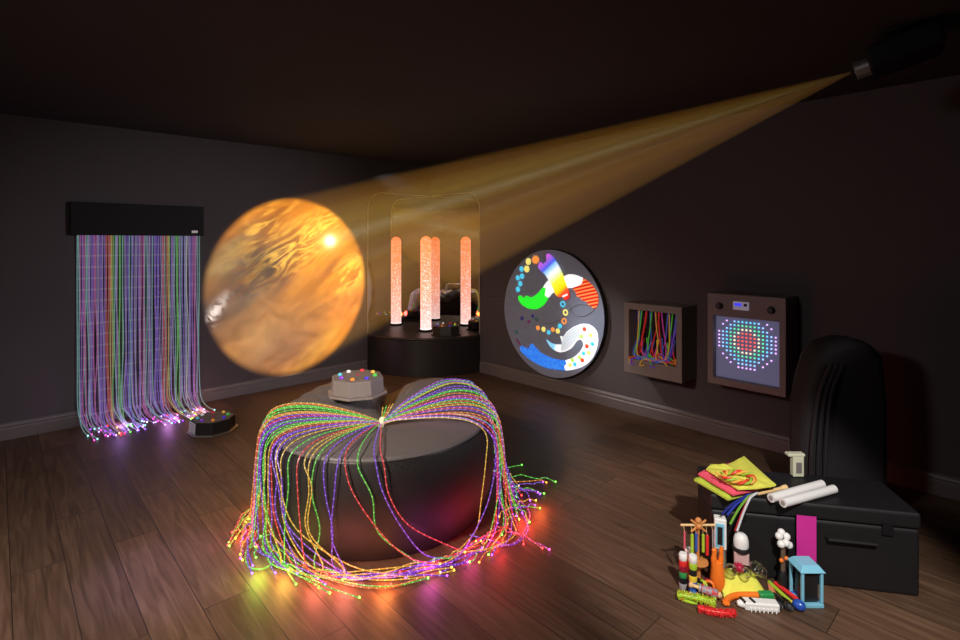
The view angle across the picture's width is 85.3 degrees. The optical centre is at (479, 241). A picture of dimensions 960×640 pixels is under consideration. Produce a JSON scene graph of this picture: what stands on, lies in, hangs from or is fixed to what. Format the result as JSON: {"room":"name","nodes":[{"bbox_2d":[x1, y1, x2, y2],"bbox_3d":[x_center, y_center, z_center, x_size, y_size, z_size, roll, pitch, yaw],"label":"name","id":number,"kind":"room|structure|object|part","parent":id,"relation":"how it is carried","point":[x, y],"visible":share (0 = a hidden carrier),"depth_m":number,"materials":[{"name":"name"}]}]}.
{"room":"sensory room","nodes":[
{"label":"sensory room","id":0,"kind":"room"},
{"bbox_2d":[0,113,430,422],"bbox_3d":[-2.753,0.256,4.636,5.700,2.400,0.150,0,0,-43],"label":"wall","id":1,"kind":"structure","parent":0,"point":[283,245],"depth_m":4.74,"materials":[{"name":"paint"}]},
{"bbox_2d":[70,201,214,440],"bbox_3d":[-2.700,0.569,4.239,0.962,1.769,0.502,0,0,-43],"label":"curtain","id":2,"kind":"object","parent":1,"relation":"attached to","point":[86,218],"visible":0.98,"depth_m":4.35,"materials":[{"name":"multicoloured plastic"}]},
{"bbox_2d":[0,360,366,440],"bbox_3d":[-3.030,1.393,4.263,4.785,0.125,0.020,0,0,-43],"label":"baseboard","id":3,"kind":"structure","parent":1,"relation":"attached to","point":[54,422],"depth_m":4.72,"materials":[{"name":"grey paint"}]},
{"bbox_2d":[367,193,430,332],"bbox_3d":[-0.944,0.232,6.200,0.896,1.607,0.012,0,0,-43],"label":"mirror","id":4,"kind":"object","parent":1,"relation":"attached to","point":[397,224],"visible":0.97,"depth_m":6.15,"materials":[{"name":"beige plastic"}]},
{"bbox_2d":[0,372,959,639],"bbox_3d":[-0.355,1.531,2.053,6.000,0.150,7.200,0,0,-43],"label":"floor","id":5,"kind":"structure","parent":0,"point":[126,536],"depth_m":2.44,"materials":[{"name":"brown wood"}]},
{"bbox_2d":[186,411,238,437],"bbox_3d":[-2.068,1.397,4.039,0.333,0.117,0.333,0,0,42],"label":"controller","id":6,"kind":"object","parent":5,"relation":"on","point":[212,424],"visible":1,"depth_m":3.95,"materials":[{"name":"black plastic"}]},
{"bbox_3d":[-2.068,1.354,4.039,0.270,0.004,0.270,0,0,42],"label":"plate","id":7,"kind":"part","parent":6,"relation":"part of","materials":[{"name":"black plastic"}]},
{"bbox_2d":[261,378,493,560],"bbox_3d":[-0.555,1.161,2.945,1.269,0.582,1.269,0,0,-43],"label":"pouf","id":8,"kind":"object","parent":5,"relation":"on","point":[434,467],"visible":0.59,"depth_m":2.43,"materials":[{"name":"black leather"}]},
{"bbox_2d":[328,369,386,401],"bbox_3d":[-0.728,0.838,3.100,0.333,0.117,0.333,0,0,-19],"label":"controller","id":9,"kind":"object","parent":8,"relation":"on","point":[354,385],"visible":1,"depth_m":2.99,"materials":[{"name":"white plastic"}]},
{"bbox_3d":[-0.728,0.795,3.100,0.270,0.004,0.270,0,0,-19],"label":"plate","id":10,"kind":"part","parent":9,"relation":"part of","materials":[{"name":"grey plastic"}]},
{"bbox_2d":[270,378,485,462],"bbox_3d":[-0.555,0.981,2.953,1.184,0.222,1.184,0,0,-43],"label":"ottoman top","id":11,"kind":"object","parent":8,"relation":"on","point":[429,440],"depth_m":2.66,"materials":[{"name":"grey leather"}]},
{"bbox_2d":[227,378,555,598],"bbox_3d":[-0.336,1.150,2.712,1.789,0.610,1.022,0,0,-19],"label":"strands","id":12,"kind":"object","parent":8,"relation":"on","point":[359,420],"visible":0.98,"depth_m":2.58,"materials":[{"name":"multicoloured plastic"}]},
{"bbox_2d":[367,325,479,376],"bbox_3d":[-0.637,1.246,5.871,0.911,0.419,0.911,0,0,-43],"label":"podium","id":13,"kind":"object","parent":5,"relation":"on","point":[408,352],"visible":0.94,"depth_m":5.67,"materials":[{"name":"black plastic"}]},
{"bbox_2d":[419,236,432,331],"bbox_3d":[-0.629,0.484,6.068,0.156,1.102,0.156,0,0,-43],"label":"tube","id":14,"kind":"object","parent":13,"relation":"on","point":[425,243],"visible":1,"depth_m":6.01,"materials":[{"name":"orange plastic"}]},
{"bbox_2d":[431,322,460,336],"bbox_3d":[-0.379,0.977,5.864,0.333,0.117,0.333,0,0,0],"label":"controller","id":15,"kind":"object","parent":13,"relation":"on","point":[442,329],"visible":1,"depth_m":5.75,"materials":[{"name":"black plastic"}]},
{"bbox_3d":[-0.379,0.934,5.864,0.270,0.004,0.270,0,0,0],"label":"plate","id":16,"kind":"part","parent":15,"relation":"part of","materials":[{"name":"black plastic"}]},
{"bbox_2d":[679,551,686,589],"bbox_3d":[0.854,1.382,2.195,0.034,0.146,0.034,0,0,-43],"label":"liquid bottle","id":17,"kind":"object","parent":5,"relation":"on","point":[682,555],"visible":0.99,"depth_m":2.18,"materials":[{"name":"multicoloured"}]},
{"bbox_2d":[685,546,689,578],"bbox_3d":[0.906,1.392,2.267,0.031,0.125,0.031,0,0,-43],"label":"liquid bottle","id":18,"kind":"object","parent":5,"relation":"on","point":[687,550],"visible":0.19,"depth_m":2.25,"materials":[{"name":"red"}]},
{"bbox_2d":[683,600,696,604],"bbox_3d":[0.844,1.450,2.100,0.056,0.011,0.011,0,0,25],"label":"strip","id":19,"kind":"object","parent":5,"relation":"on","point":[686,601],"visible":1,"depth_m":2.10,"materials":[{"name":"green"}]},
{"bbox_2d":[689,553,696,593],"bbox_3d":[0.883,1.377,2.163,0.034,0.156,0.034,0,0,-43],"label":"liquid bottle","id":20,"kind":"object","parent":5,"relation":"on","point":[692,557],"visible":0.91,"depth_m":2.15,"materials":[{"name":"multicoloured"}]},
{"bbox_2d":[677,589,716,607],"bbox_3d":[0.874,1.435,2.103,0.150,0.039,0.046,0,0,21],"label":"fuzzy caterpillar","id":21,"kind":"object","parent":5,"relation":"on","point":[683,595],"visible":1,"depth_m":2.10,"materials":[{"name":"green fabric"}]},
{"bbox_2d":[680,517,715,579],"bbox_3d":[0.931,1.314,2.227,0.137,0.281,0.084,0,0,-27],"label":"stand","id":22,"kind":"object","parent":5,"relation":"on","point":[702,562],"visible":0.87,"depth_m":2.21,"materials":[{"name":"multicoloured wood"}]},
{"bbox_2d":[689,581,721,598],"bbox_3d":[0.920,1.422,2.130,0.126,0.043,0.034,0,0,22],"label":"roller","id":23,"kind":"object","parent":5,"relation":"on","point":[704,589],"visible":0.98,"depth_m":2.12,"materials":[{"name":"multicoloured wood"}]},
{"bbox_3d":[0.882,1.413,2.147,0.042,0.024,0.024,0,0,15],"label":"handle","id":24,"kind":"part","parent":23,"relation":"part of","materials":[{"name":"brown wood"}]},
{"bbox_2d":[697,578,714,590],"bbox_3d":[0.934,1.430,2.176,0.087,0.044,0.051,0,0,-6],"label":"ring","id":25,"kind":"object","parent":5,"relation":"on","point":[705,581],"visible":0.53,"depth_m":2.17,"materials":[{"name":"multicoloured plastic"}]},
{"bbox_2d":[698,604,736,617],"bbox_3d":[0.923,1.438,2.031,0.144,0.032,0.042,0,0,10],"label":"fuzzy caterpillar","id":26,"kind":"object","parent":5,"relation":"on","point":[708,611],"visible":1,"depth_m":2.02,"materials":[{"name":"red fabric"}]},
{"bbox_2d":[710,546,724,592],"bbox_3d":[0.994,1.364,2.182,0.048,0.182,0.060,0,0,-43],"label":"toy","id":27,"kind":"object","parent":5,"relation":"on","point":[717,575],"visible":0.99,"depth_m":2.17,"materials":[{"name":"orange plastic"}]},
{"bbox_2d":[714,514,726,568],"bbox_3d":[1.034,1.320,2.246,0.052,0.270,0.052,0,0,20],"label":"tower","id":28,"kind":"object","parent":5,"relation":"on","point":[720,530],"visible":0.61,"depth_m":2.23,"materials":[{"name":"white plastic"}]},
{"bbox_3d":[1.034,1.377,2.246,0.030,0.122,0.030,0,0,0],"label":"stem","id":29,"kind":"part","parent":28,"relation":"part of","materials":[{"name":"orange plastic"}]},
{"bbox_2d":[722,591,758,605],"bbox_3d":[1.050,1.442,2.117,0.178,0.024,0.049,0,0,-18],"label":"tube","id":30,"kind":"object","parent":5,"relation":"on","point":[727,599],"visible":0.92,"depth_m":2.12,"materials":[{"name":"orange plastic"}]},
{"bbox_2d":[732,532,750,573],"bbox_3d":[1.108,1.345,2.214,0.078,0.220,0.090,0,0,-43],"label":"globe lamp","id":31,"kind":"object","parent":5,"relation":"on","point":[740,545],"visible":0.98,"depth_m":2.19,"materials":[{"name":"white plastic"}]},
{"bbox_2d":[722,568,763,596],"bbox_3d":[1.089,1.421,2.191,0.184,0.073,0.105,0,0,-2],"label":"cloth","id":32,"kind":"object","parent":5,"relation":"on","point":[737,583],"visible":0.66,"depth_m":2.16,"materials":[{"name":"yellow fabric"}]},
{"bbox_2d":[724,563,737,576],"bbox_3d":[1.042,1.361,2.164,0.050,0.050,0.050,0,0,-43],"label":"ball","id":33,"kind":"object","parent":32,"relation":"on","point":[727,563],"visible":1,"depth_m":2.16,"materials":[{"name":"plastic"}]},
{"bbox_2d":[733,561,744,573],"bbox_3d":[1.082,1.363,2.179,0.048,0.047,0.048,0,0,-43],"label":"ball","id":34,"kind":"object","parent":32,"relation":"on","point":[738,565],"visible":0.89,"depth_m":2.17,"materials":[{"name":"red"}]},
{"bbox_2d":[748,560,763,575],"bbox_3d":[1.149,1.357,2.171,0.058,0.058,0.058,0,0,-43],"label":"ball","id":35,"kind":"object","parent":32,"relation":"on","point":[751,560],"visible":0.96,"depth_m":2.16,"materials":[{"name":"plastic"}]},
{"bbox_2d":[736,596,779,613],"bbox_3d":[1.100,1.435,2.066,0.154,0.039,0.046,0,0,6],"label":"brush","id":36,"kind":"object","parent":5,"relation":"on","point":[751,604],"visible":1,"depth_m":2.05,"materials":[{"name":"white plastic"}]},
{"bbox_2d":[758,590,774,598],"bbox_3d":[1.163,1.439,2.120,0.058,0.032,0.030,0,0,0],"label":"block","id":37,"kind":"object","parent":5,"relation":"on","point":[766,594],"visible":0.76,"depth_m":2.11,"materials":[{"name":"green plastic"}]},
{"bbox_2d":[767,583,775,592],"bbox_3d":[1.217,1.450,2.168,0.028,0.007,0.106,0,0,21],"label":"strip","id":38,"kind":"object","parent":5,"relation":"on","point":[770,587],"visible":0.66,"depth_m":2.18,"materials":[{"name":"orange plastic"}]},
{"bbox_2d":[773,592,784,603],"bbox_3d":[1.213,1.447,2.120,0.016,0.016,0.048,0,0,-11],"label":"stick","id":39,"kind":"object","parent":5,"relation":"on","point":[777,597],"visible":0.71,"depth_m":2.11,"materials":[{"name":"black plastic"}]},
{"bbox_2d":[767,580,792,602],"bbox_3d":[1.242,1.448,2.151,0.019,0.020,0.141,0,0,-8],"label":"stick","id":40,"kind":"object","parent":5,"relation":"on","point":[776,588],"visible":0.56,"depth_m":2.16,"materials":[{"name":"green"}]},
{"bbox_2d":[768,597,793,611],"bbox_3d":[1.201,1.440,2.092,0.084,0.027,0.084,0,0,10],"label":"toy spectacles","id":41,"kind":"object","parent":5,"relation":"on","point":[788,605],"visible":0.81,"depth_m":2.06,"materials":[{"name":"black plastic"}]},
{"bbox_2d":[775,528,792,588],"bbox_3d":[1.278,1.334,2.192,0.060,0.242,0.061,0,0,-43],"label":"wand","id":42,"kind":"object","parent":5,"relation":"on","point":[782,578],"visible":1,"depth_m":2.19,"materials":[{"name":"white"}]},
{"bbox_3d":[1.275,1.331,2.195,0.020,0.111,0.019,0,0,-43],"label":"stem","id":43,"kind":"part","parent":42,"relation":"part of","materials":[{"name":"brown wood"}]},
{"bbox_2d":[773,581,799,598],"bbox_3d":[1.270,1.446,2.153,0.018,0.018,0.123,0,0,-18],"label":"stick","id":44,"kind":"object","parent":5,"relation":"on","point":[793,596],"visible":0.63,"depth_m":2.15,"materials":[{"name":"red plastic"}]},
{"bbox_2d":[792,599,805,610],"bbox_3d":[1.261,1.435,2.062,0.039,0.040,0.048,0,0,-43],"label":"ball","id":45,"kind":"object","parent":5,"relation":"on","point":[798,604],"visible":1,"depth_m":2.05,"materials":[{"name":"blue plastic"}]},
{"bbox_2d":[796,515,815,561],"bbox_3d":[1.379,1.306,2.203,0.075,0.297,0.004,0,0,12],"label":"folder","id":46,"kind":"object","parent":5,"relation":"on","point":[805,525],"visible":0.64,"depth_m":2.20,"materials":[{"name":"pink plastic"}]},
{"bbox_2d":[787,556,825,607],"bbox_3d":[1.322,1.373,2.115,0.098,0.163,0.098,0,0,0],"label":"lantern box","id":47,"kind":"object","parent":5,"relation":"on","point":[806,570],"visible":0.88,"depth_m":2.09,"materials":[{"name":"blue plastic"}]},
{"bbox_3d":[1.284,1.384,2.153,0.011,0.130,0.011,0,0,0],"label":"post","id":48,"kind":"part","parent":47,"relation":"part of","materials":[{"name":"blue plastic"}]},
{"bbox_3d":[1.284,1.384,2.077,0.011,0.130,0.011,0,0,0],"label":"post","id":49,"kind":"part","parent":47,"relation":"part of","materials":[{"name":"blue plastic"}]},
{"bbox_3d":[1.360,1.384,2.077,0.011,0.130,0.011,0,0,0],"label":"post","id":50,"kind":"part","parent":47,"relation":"part of","materials":[{"name":"blue plastic"}]},
{"bbox_2d":[697,451,920,595],"bbox_3d":[1.439,1.227,2.351,0.808,0.456,0.333,0,0,12],"label":"case","id":51,"kind":"object","parent":5,"relation":"on","point":[867,536],"depth_m":2.21,"materials":[{"name":"black"}]},
{"bbox_2d":[694,476,772,500],"bbox_3d":[1.194,1.098,2.420,0.416,0.024,0.236,0,0,-27],"label":"folded cloth","id":52,"kind":"object","parent":51,"relation":"on","point":[699,479],"visible":0.16,"depth_m":2.31,"materials":[{"name":"fabric"}]},
{"bbox_2d":[698,462,768,495],"bbox_3d":[1.196,1.074,2.398,0.360,0.021,0.249,0,0,-23],"label":"folded cloth","id":53,"kind":"object","parent":52,"relation":"on","point":[705,474],"visible":0.24,"depth_m":2.30,"materials":[{"name":"red fabric"}]},
{"bbox_2d":[706,456,775,489],"bbox_3d":[1.201,1.052,2.387,0.279,0.021,0.292,0,0,-15],"label":"folded cloth","id":54,"kind":"object","parent":53,"relation":"on","point":[762,481],"visible":0.66,"depth_m":2.36,"materials":[{"name":"yellow fabric"}]},
{"bbox_2d":[715,469,756,484],"bbox_3d":[1.131,1.030,2.286,0.147,0.025,0.128,0,0,-18],"label":"ring","id":55,"kind":"object","parent":54,"relation":"on","point":[723,475],"visible":1,"depth_m":2.27,"materials":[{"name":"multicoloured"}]},
{"bbox_2d":[721,484,787,531],"bbox_3d":[1.201,1.153,2.252,0.350,0.153,0.049,0,0,-18],"label":"stick","id":56,"kind":"object","parent":51,"relation":"on","point":[746,498],"visible":0.98,"depth_m":2.22,"materials":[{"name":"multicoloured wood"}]},
{"bbox_3d":[1.286,1.091,2.292,0.163,0.027,0.024,0,0,-17],"label":"handle","id":57,"kind":"part","parent":56,"relation":"part of","materials":[{"name":"brown wood"}]},
{"bbox_3d":[1.494,1.054,2.474,0.080,0.110,0.034,0,0,0],"label":"plastic bracket","id":58,"kind":"part","parent":51,"relation":"part of","materials":[{"name":"beige plastic"}]},
{"bbox_2d":[767,480,825,502],"bbox_3d":[1.390,1.091,2.286,0.330,0.036,0.036,0,0,-23],"label":"tube","id":59,"kind":"object","parent":51,"relation":"on","point":[772,497],"visible":0.9,"depth_m":2.27,"materials":[{"name":"white plastic"}]},
{"bbox_2d":[779,485,837,507],"bbox_3d":[1.414,1.091,2.241,0.324,0.036,0.036,0,0,-23],"label":"tube","id":60,"kind":"object","parent":51,"relation":"on","point":[821,492],"visible":1,"depth_m":2.22,"materials":[{"name":"white"}]},
{"bbox_3d":[1.441,1.144,2.364,0.808,0.066,0.308,0,0,12],"label":"lid","id":61,"kind":"part","parent":51,"relation":"part of","materials":[{"name":"black"}]},
{"bbox_3d":[1.549,1.246,2.171,0.194,0.014,0.027,0,0,12],"label":"handle","id":62,"kind":"part","parent":51,"relation":"part of","materials":[{"name":"black plastic"}]},
{"bbox_2d":[790,335,886,485],"bbox_3d":[1.925,0.981,2.794,0.450,0.949,0.212,0,0,0],"label":"chair backrest","id":63,"kind":"object","parent":5,"relation":"on","point":[838,401],"visible":0.77,"depth_m":2.72,"materials":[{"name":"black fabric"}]},
{"bbox_2d":[0,0,959,165],"bbox_3d":[-0.355,-1.019,2.053,6.000,0.150,7.200,0,0,-43],"label":"ceiling","id":64,"kind":"structure","parent":0,"point":[417,82],"depth_m":2.81,"materials":[{"name":"paint"}]},
{"bbox_2d":[852,19,946,79],"bbox_3d":[1.856,-0.847,2.326,0.321,0.192,0.240,0,0,37],"label":"ceiling projector","id":65,"kind":"object","parent":64,"relation":"hanging from","point":[908,46],"visible":1,"depth_m":2.25,"materials":[{"name":"black plastic"}]},
{"bbox_3d":[1.866,-0.937,2.319,0.100,0.012,0.100,0,0,-43],"label":"ceiling plate","id":66,"kind":"part","parent":65,"relation":"part of","materials":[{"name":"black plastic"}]},
{"bbox_2d":[431,75,959,477],"bbox_3d":[1.789,0.256,4.042,0.150,2.400,7.200,0,0,-43],"label":"wall","id":67,"kind":"structure","parent":0,"point":[848,205],"depth_m":3.65,"materials":[{"name":"paint"}]},
{"bbox_2d":[431,192,479,333],"bbox_3d":[-0.307,0.232,6.177,0.012,1.607,0.896,0,0,-43],"label":"mirror","id":68,"kind":"object","parent":67,"relation":"attached to","point":[455,218],"visible":0.99,"depth_m":6.15,"materials":[{"name":"beige plastic"}]},
{"bbox_2d":[504,249,607,378],"bbox_3d":[0.690,0.690,5.062,0.072,1.244,1.244,0,0,-43],"label":"panel","id":69,"kind":"object","parent":67,"relation":"attached to","point":[556,312],"visible":1,"depth_m":4.99,"materials":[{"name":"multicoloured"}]},
{"bbox_2d":[624,300,696,383],"bbox_3d":[1.416,0.771,4.131,0.275,0.568,0.487,0,0,-43],"label":"box","id":70,"kind":"object","parent":67,"relation":"attached to","point":[660,338],"visible":1,"depth_m":4.07,"materials":[{"name":"beige laminate"}]},
{"bbox_2d":[480,361,959,500],"bbox_3d":[2.038,1.393,3.649,0.020,0.125,5.985,0,0,-43],"label":"baseboard","id":71,"kind":"structure","parent":67,"relation":"attached to","point":[924,480],"depth_m":4.00,"materials":[{"name":"grey paint"}]},
{"bbox_2d":[708,291,797,397],"bbox_3d":[1.882,0.684,3.625,0.279,0.643,0.506,0,0,-43],"label":"panel","id":72,"kind":"object","parent":67,"relation":"attached to","point":[753,337],"visible":1,"depth_m":3.54,"materials":[{"name":"beige laminate"}]},
{"bbox_3d":[1.677,0.449,3.663,0.028,0.052,0.052,0,0,-43],"label":"knob","id":73,"kind":"part","parent":72,"relation":"part of","materials":[{"name":"black plastic"}]},
{"bbox_3d":[1.905,0.449,3.418,0.028,0.052,0.052,0,0,-43],"label":"knob","id":74,"kind":"part","parent":72,"relation":"part of","materials":[{"name":"black plastic"}]}
]}

